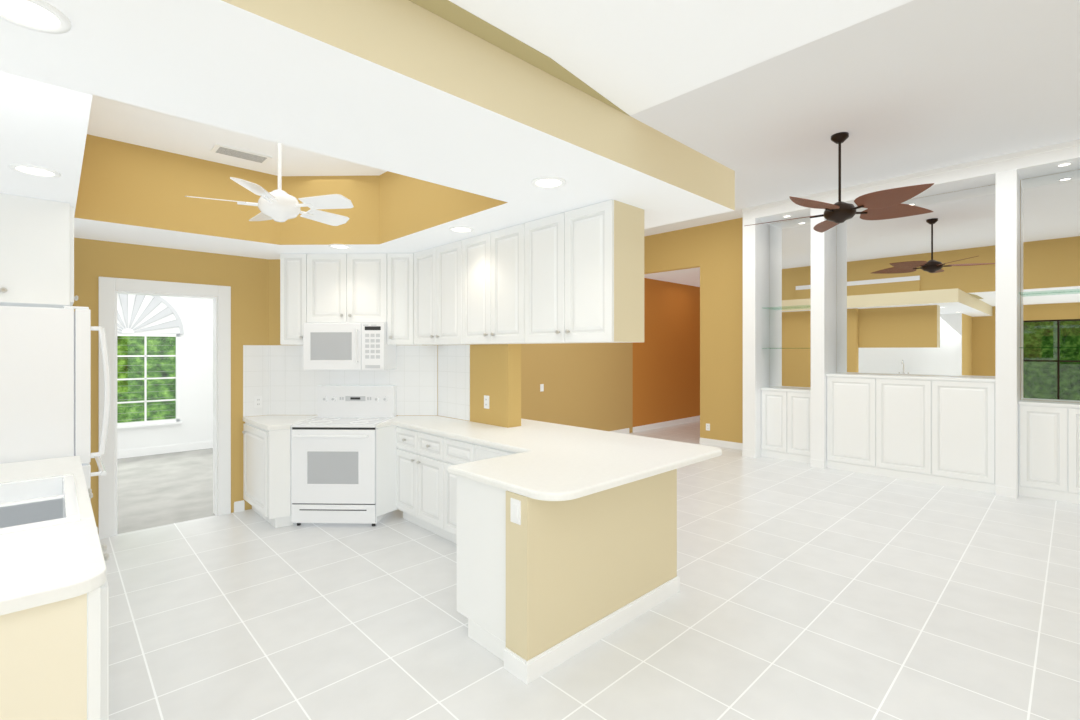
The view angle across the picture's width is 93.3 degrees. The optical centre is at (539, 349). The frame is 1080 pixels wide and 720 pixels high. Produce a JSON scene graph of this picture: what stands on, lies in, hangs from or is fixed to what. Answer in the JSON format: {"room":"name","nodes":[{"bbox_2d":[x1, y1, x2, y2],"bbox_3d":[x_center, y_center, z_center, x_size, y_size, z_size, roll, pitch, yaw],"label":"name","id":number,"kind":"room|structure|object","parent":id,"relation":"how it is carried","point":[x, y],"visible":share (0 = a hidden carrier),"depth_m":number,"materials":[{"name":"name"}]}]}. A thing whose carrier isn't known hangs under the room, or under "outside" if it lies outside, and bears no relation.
{"room":"kitchen","nodes":[
{"label":"kitchen","id":0,"kind":"room"},
{"bbox_2d":[0,193,77,307],"bbox_3d":[-3.468,-0.599,3.285,0.732,0.637,0.930,0,0,-44],"label":"upper cabinet","id":1,"kind":"object","parent":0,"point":[36,252],"visible":0.94,"depth_m":3.09,"materials":[{"name":"white wood"}]},
{"bbox_2d":[117,296,212,449],"bbox_3d":[-4.798,0.130,6.126,4.940,2.900,3.950,0,0,-44],"label":"wall","id":2,"kind":"structure","parent":0,"point":[196,372],"depth_m":8.03,"materials":[{"name":"white paint"}]},
{"bbox_2d":[117,294,183,428],"bbox_3d":[-6.064,0.105,7.499,1.360,2.070,0.126,0,0,-44],"label":"window","id":3,"kind":"structure","parent":2,"relation":"in","point":[145,316],"depth_m":7.65,"materials":[{"name":"white"}]},
{"bbox_2d":[117,440,212,458],"bbox_3d":[-6.072,1.519,7.463,4.700,0.122,0.017,0,0,-44],"label":"baseboard","id":4,"kind":"structure","parent":2,"relation":"attached to","point":[138,452],"depth_m":7.76,"materials":[{"name":"white wood"}]},
{"bbox_2d":[117,448,214,533],"bbox_3d":[-4.963,1.632,6.300,4.700,0.096,4.630,0,0,-44],"label":"floor","id":5,"kind":"structure","parent":0,"point":[156,490],"depth_m":5.79,"materials":[{"name":"grey wood"}]},
{"bbox_2d":[73,238,268,526],"bbox_3d":[-3.626,0.330,4.432,2.340,2.500,0.120,0,0,-44],"label":"wall","id":6,"kind":"structure","parent":0,"point":[246,279],"depth_m":4.76,"materials":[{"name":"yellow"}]},
{"bbox_2d":[98,277,230,538],"bbox_3d":[-3.393,0.482,4.654,0.968,2.195,0.160,0,0,-44],"label":"door frame","id":7,"kind":"structure","parent":6,"relation":"attached to","point":[110,289],"depth_m":4.59,"materials":[{"name":"white wood"}]},
{"bbox_2d":[80,95,446,214],"bbox_3d":[-1.718,-1.400,3.363,2.150,0.440,2.560,0,0,-44],"label":"tray ceiling","id":8,"kind":"structure","parent":0,"point":[133,147],"depth_m":3.94,"materials":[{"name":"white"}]},
{"bbox_2d":[210,144,271,163],"bbox_3d":[-2.308,-1.513,3.947,0.380,0.013,0.180,0,0,-44],"label":"air vent","id":9,"kind":"object","parent":8,"relation":"attached to","point":[239,153],"visible":1,"depth_m":3.93,"materials":[{"name":"white metal"}]},
{"bbox_2d":[185,143,353,225],"bbox_3d":[-1.728,-1.179,3.373,0.990,0.679,0.970,0,0,-44],"label":"kitchen ceiling fan","id":10,"kind":"object","parent":8,"relation":"hanging from","point":[279,204],"visible":0.94,"depth_m":3.28,"materials":[{"name":"white plastic"}]},
{"bbox_2d":[269,259,437,415],"bbox_3d":[-1.896,0.330,5.207,1.750,2.500,0.100,0,0,1],"label":"wall","id":11,"kind":"structure","parent":0,"point":[274,301],"depth_m":5.18,"materials":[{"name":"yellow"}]},
{"bbox_2d":[280,253,415,344],"bbox_3d":[-1.827,-0.483,4.974,1.280,0.867,0.356,0,0,1],"label":"upper cabinet","id":12,"kind":"object","parent":11,"relation":"attached to","point":[351,288],"visible":0.94,"depth_m":4.83,"materials":[{"name":"white wood"}]},
{"bbox_2d":[303,323,396,369],"bbox_3d":[-1.828,-0.033,4.924,0.760,0.446,0.439,0,0,1],"label":"microwave","id":13,"kind":"object","parent":11,"relation":"attached to","point":[346,346],"visible":1,"depth_m":4.75,"materials":[{"name":"white plastic"}]},
{"bbox_2d":[269,345,436,414],"bbox_3d":[-1.892,0.305,5.154,1.718,0.706,0.006,0,0,1],"label":"backsplash","id":14,"kind":"structure","parent":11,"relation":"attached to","point":[293,387],"depth_m":5.15,"materials":[{"name":"white tile"}]},
{"bbox_2d":[0,0,734,258],"bbox_3d":[-2.360,-1.050,2.862,5.970,0.260,4.300,0,0,-44],"label":"ceiling","id":15,"kind":"structure","parent":0,"point":[486,133],"depth_m":2.08,"materials":[{"name":"white paint"}]},
{"bbox_2d":[9,164,60,177],"bbox_3d":[-2.582,-0.915,2.609,0.190,0.010,0.190,0,0,-44],"label":"recessed light","id":16,"kind":"object","parent":15,"relation":"in","point":[34,170],"visible":0.98,"depth_m":2.60,"materials":[{"name":"white"}]},
{"bbox_2d":[0,0,70,33],"bbox_3d":[-1.395,-0.915,1.378,0.190,0.010,0.190,0,0,-44],"label":"recessed light","id":17,"kind":"object","parent":15,"relation":"in","point":[40,16],"visible":1,"depth_m":1.40,"materials":[{"name":"white"}]},
{"bbox_2d":[328,244,350,248],"bbox_3d":[-1.771,-0.915,4.513,0.190,0.010,0.190,0,0,-44],"label":"recessed light","id":18,"kind":"object","parent":15,"relation":"in","point":[340,246],"visible":0.96,"depth_m":4.51,"materials":[{"name":"white"}]},
{"bbox_2d":[449,226,473,232],"bbox_3d":[-0.598,-0.915,3.877,0.190,0.010,0.190,0,0,-44],"label":"recessed light","id":19,"kind":"object","parent":15,"relation":"in","point":[462,229],"visible":1,"depth_m":3.88,"materials":[{"name":"white"}]},
{"bbox_2d":[531,176,565,188],"bbox_3d":[0.047,-0.915,2.793,0.190,0.010,0.190,0,0,-44],"label":"recessed light","id":20,"kind":"object","parent":15,"relation":"in","point":[547,182],"visible":0.98,"depth_m":2.79,"materials":[{"name":"white"}]},
{"bbox_2d":[442,344,676,579],"bbox_3d":[-0.559,0.330,4.750,0.158,2.500,4.050,0,0,-44],"label":"wall","id":21,"kind":"structure","parent":0,"point":[495,373],"depth_m":4.44,"materials":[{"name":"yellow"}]},
{"bbox_2d":[243,345,469,420],"bbox_3d":[-1.787,0.305,4.882,1.455,0.706,1.765,0,0,-44],"label":"tile backsplash","id":22,"kind":"structure","parent":21,"relation":"attached to","point":[453,381],"depth_m":5.03,"materials":[{"name":"white tile"}]},
{"bbox_2d":[254,396,261,407],"bbox_3d":[-2.819,0.520,5.103,0.072,0.116,0.008,0,0,-44],"label":"outlet","id":23,"kind":"object","parent":22,"relation":"attached to","point":[257,401],"visible":1,"depth_m":5.10,"materials":[{"name":"white plastic"}]},
{"bbox_2d":[414,241,477,344],"bbox_3d":[-0.799,-0.483,4.638,0.340,0.868,0.780,0,0,-44],"label":"upper cabinet","id":24,"kind":"object","parent":21,"relation":"attached to","point":[436,268],"depth_m":4.51,"materials":[{"name":"white wood"}]},
{"bbox_2d":[458,224,521,343],"bbox_3d":[-0.261,-0.483,4.073,0.340,0.868,0.780,0,0,-44],"label":"upper cabinet","id":25,"kind":"object","parent":21,"relation":"attached to","point":[489,264],"depth_m":3.95,"materials":[{"name":"white wood"}]},
{"bbox_2d":[522,200,643,343],"bbox_3d":[0.284,-0.483,3.501,0.340,0.868,0.800,0,0,-44],"label":"upper cabinet","id":26,"kind":"object","parent":21,"relation":"attached to","point":[575,276],"depth_m":3.28,"materials":[{"name":"white wood"}]},
{"bbox_2d":[506,471,669,660],"bbox_3d":[0.308,1.141,2.889,1.170,0.877,0.160,0,0,-44],"label":"wall","id":27,"kind":"structure","parent":0,"point":[574,566],"depth_m":2.69,"materials":[{"name":"beige paint"}]},
{"bbox_2d":[510,498,520,524],"bbox_3d":[-0.119,0.785,2.482,0.008,0.116,0.072,0,0,-44],"label":"outlet","id":28,"kind":"object","parent":27,"relation":"attached to","point":[515,510],"depth_m":2.48,"materials":[{"name":"white plastic"}]},
{"bbox_2d":[503,576,679,683],"bbox_3d":[-0.106,1.529,3.432,1.348,0.102,1.546,0,0,-44],"label":"baseboard","id":29,"kind":"structure","parent":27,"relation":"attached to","point":[532,669],"depth_m":2.69,"materials":[{"name":"white wood"}]},
{"bbox_2d":[100,420,1079,719],"bbox_3d":[2.291,1.630,4.032,14.320,0.100,9.320,0,0,-44],"label":"floor","id":30,"kind":"structure","parent":0,"point":[806,592],"depth_m":3.00,"materials":[{"name":"white tile"}]},
{"bbox_2d":[0,496,108,719],"bbox_3d":[-1.948,1.141,1.686,0.734,0.878,1.150,0,0,-44],"label":"base cabinet","id":31,"kind":"object","parent":30,"relation":"on","point":[54,625],"depth_m":1.45,"materials":[{"name":"white"}]},
{"bbox_2d":[0,456,108,615],"bbox_3d":[-2.337,0.680,2.092,0.730,0.040,2.355,0,0,-44],"label":"countertop","id":32,"kind":"structure","parent":31,"relation":"on","point":[57,563],"depth_m":1.62,"materials":[{"name":"white stone"}]},
{"bbox_2d":[0,472,83,535],"bbox_3d":[-2.318,0.728,2.116,0.586,0.164,0.964,0,0,-44],"label":"sink","id":33,"kind":"object","parent":32,"relation":"in","point":[37,501],"depth_m":2.25,"materials":[{"name":"white ceramic"}]},
{"bbox_2d":[0,306,110,500],"bbox_3d":[-3.424,0.652,3.347,0.881,1.855,0.900,0,0,-44],"label":"refrigerator","id":34,"kind":"object","parent":30,"relation":"on","point":[45,382],"visible":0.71,"depth_m":3.12,"materials":[{"name":"white metal"}]},
{"bbox_2d":[242,415,317,527],"bbox_3d":[-2.423,1.120,4.915,0.650,0.920,0.833,0,0,-44],"label":"base cabinet","id":35,"kind":"object","parent":30,"relation":"on","point":[267,467],"visible":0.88,"depth_m":4.54,"materials":[{"name":"white wood"}]},
{"bbox_2d":[291,385,396,525],"bbox_3d":[-1.831,0.968,4.807,0.760,1.225,0.678,0,0,1],"label":"range","id":36,"kind":"object","parent":30,"relation":"on","point":[333,461],"visible":0.98,"depth_m":4.53,"materials":[{"name":"white metal"}]},
{"bbox_2d":[392,425,439,535],"bbox_3d":[-0.886,1.141,4.618,0.505,0.878,0.810,0,0,-44],"label":"base cabinet","id":37,"kind":"object","parent":30,"relation":"on","point":[416,482],"depth_m":4.46,"materials":[{"name":"white wood"}]},
{"bbox_2d":[376,416,721,500],"bbox_3d":[-0.409,0.680,3.975,1.650,0.040,3.102,0,0,-44],"label":"countertop","id":38,"kind":"structure","parent":37,"relation":"on","point":[548,461],"depth_m":3.19,"materials":[{"name":"stone"}]},
{"bbox_2d":[440,436,471,543],"bbox_3d":[-0.462,1.141,4.172,0.505,0.878,0.420,0,0,-44],"label":"base cabinet","id":39,"kind":"object","parent":30,"relation":"on","point":[452,451],"depth_m":4.09,"materials":[{"name":"white wood"}]},
{"bbox_2d":[457,475,506,659],"bbox_3d":[0.081,1.141,3.138,1.145,0.878,0.507,0,0,-44],"label":"base cabinet","id":40,"kind":"object","parent":30,"relation":"on","point":[481,557],"visible":0.19,"depth_m":2.71,"materials":[{"name":"white wood"}]},
{"bbox_2d":[472,443,516,461],"bbox_3d":[-0.074,1.141,3.765,0.505,0.878,0.705,0,0,-44],"label":"base cabinet","id":41,"kind":"object","parent":30,"relation":"on","point":[479,452],"depth_m":3.75,"materials":[{"name":"white wood"}]},
{"bbox_2d":[761,387,810,463],"bbox_3d":[3.638,1.070,7.393,0.327,1.020,0.744,0,0,-44],"label":"base cabinet","id":42,"kind":"object","parent":30,"relation":"on","point":[785,423],"visible":0.75,"depth_m":7.29,"materials":[{"name":"white wood"}]},
{"bbox_2d":[826,373,873,474],"bbox_3d":[4.176,0.965,6.757,0.427,1.230,0.567,0,0,-44],"label":"base cabinet","id":43,"kind":"object","parent":30,"relation":"on","point":[850,396],"depth_m":6.61,"materials":[{"name":"white wood"}]},
{"bbox_2d":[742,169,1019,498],"bbox_3d":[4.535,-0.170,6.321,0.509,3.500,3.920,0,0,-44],"label":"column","id":44,"kind":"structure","parent":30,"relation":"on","point":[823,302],"depth_m":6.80,"materials":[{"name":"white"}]},
{"bbox_2d":[742,139,1079,223],"bbox_3d":[4.533,-2.009,6.319,0.512,0.177,3.920,0,0,-44],"label":"header beam","id":45,"kind":"structure","parent":44,"relation":"on","point":[1037,162],"depth_m":5.85,"materials":[{"name":"white paint"}]},
{"bbox_2d":[1056,162,1072,166],"bbox_3d":[5.420,-1.915,5.271,0.120,0.010,0.120,0,0,-44],"label":"recessed light","id":46,"kind":"object","parent":45,"relation":"attached to","point":[1064,164],"visible":0.98,"depth_m":5.27,"materials":[{"name":"white"}]},
{"bbox_2d":[1020,289,1079,294],"bbox_3d":[5.577,-0.625,5.386,0.266,0.010,0.742,0,0,-44],"label":"glass shelf","id":47,"kind":"object","parent":44,"relation":"attached to","point":[1053,291],"visible":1,"depth_m":5.41,"materials":[{"name":"glass"}]},
{"bbox_2d":[874,377,929,483],"bbox_3d":[4.565,0.965,6.349,0.427,1.230,0.560,0,0,-44],"label":"base cabinet","id":48,"kind":"object","parent":30,"relation":"on","point":[901,404],"depth_m":6.20,"materials":[{"name":"white wood"}]},
{"bbox_2d":[930,377,994,493],"bbox_3d":[4.953,0.965,5.941,0.427,1.230,0.567,0,0,-44],"label":"base cabinet","id":49,"kind":"object","parent":30,"relation":"on","point":[937,430],"depth_m":5.79,"materials":[{"name":"white wood"}]},
{"bbox_2d":[1018,400,1079,504],"bbox_3d":[5.562,1.070,5.373,0.327,1.020,0.744,0,0,-44],"label":"base cabinet","id":50,"kind":"object","parent":30,"relation":"on","point":[1049,450],"visible":1,"depth_m":5.37,"materials":[{"name":"white wood"}]},
{"bbox_2d":[521,342,699,433],"bbox_3d":[1.161,-0.260,9.257,8.550,3.680,0.134,0,0,-44],"label":"wall","id":51,"kind":"structure","parent":0,"point":[588,385],"depth_m":8.77,"materials":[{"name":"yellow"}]},
{"bbox_2d":[633,267,699,426],"bbox_3d":[3.578,0.030,10.468,3.580,3.100,1.714,0,0,-44],"label":"wall","id":52,"kind":"structure","parent":0,"point":[666,369],"depth_m":10.57,"materials":[{"name":"orange paint"}]},
{"bbox_2d":[449,0,912,115],"bbox_3d":[0.386,-1.230,-0.855,4.820,0.100,4.870,0,0,-44],"label":"ceiling","id":53,"kind":"structure","parent":0,"point":[630,57],"depth_m":1.90,"materials":[{"name":"white paint"}]},
{"bbox_2d":[409,0,628,115],"bbox_3d":[-0.167,-1.178,1.915,1.800,0.002,0.093,0,0,-44],"label":"trim","id":54,"kind":"structure","parent":53,"relation":"attached to","point":[455,14],"depth_m":1.94,"materials":[{"name":"beige paint"}]},
{"bbox_2d":[631,0,1079,235],"bbox_3d":[2.714,-2.150,4.415,6.020,0.100,9.290,0,0,-44],"label":"ceiling","id":55,"kind":"structure","parent":0,"point":[914,86],"depth_m":4.33,"materials":[{"name":"white paint"}]},
{"bbox_2d":[745,132,933,232],"bbox_3d":[2.868,-1.669,4.987,1.691,0.859,1.691,0,0,-44],"label":"room ceiling fan","id":56,"kind":"object","parent":55,"relation":"hanging from","point":[883,204],"visible":1,"depth_m":4.88,"materials":[{"name":"brown wood"}]},
{"bbox_2d":[644,169,1079,449],"bbox_3d":[4.887,-0.260,6.401,0.134,3.680,9.170,0,0,-44],"label":"wall","id":57,"kind":"structure","parent":0,"point":[713,252],"depth_m":8.39,"materials":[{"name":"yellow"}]},
{"bbox_2d":[769,217,810,388],"bbox_3d":[3.753,-0.680,7.503,0.008,2.474,0.744,0,0,-44],"label":"mirror","id":58,"kind":"object","parent":57,"relation":"attached to","point":[789,267],"visible":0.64,"depth_m":7.55,"materials":[{"name":"clear glass"}]},
{"bbox_2d":[836,185,994,376],"bbox_3d":[4.715,-0.800,6.492,0.008,2.234,1.694,0,0,-44],"label":"mirror","id":59,"kind":"object","parent":57,"relation":"attached to","point":[915,294],"visible":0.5,"depth_m":6.41,"materials":[{"name":"clear glass"}]},
{"bbox_2d":[1021,170,1079,401],"bbox_3d":[5.677,-0.680,5.482,0.008,2.474,0.744,0,0,-44],"label":"mirror","id":60,"kind":"object","parent":57,"relation":"attached to","point":[1050,233],"visible":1,"depth_m":5.58,"materials":[{"name":"clear glass"}]},
{"label":"outside","id":61,"kind":"structure","parent":0,"visible":0},
{"bbox_2d":[117,336,174,422],"bbox_3d":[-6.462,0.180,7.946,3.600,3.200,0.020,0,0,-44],"label":"garden","id":62,"kind":"object","parent":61,"point":[120,383],"depth_m":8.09,"materials":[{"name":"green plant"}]}
]}

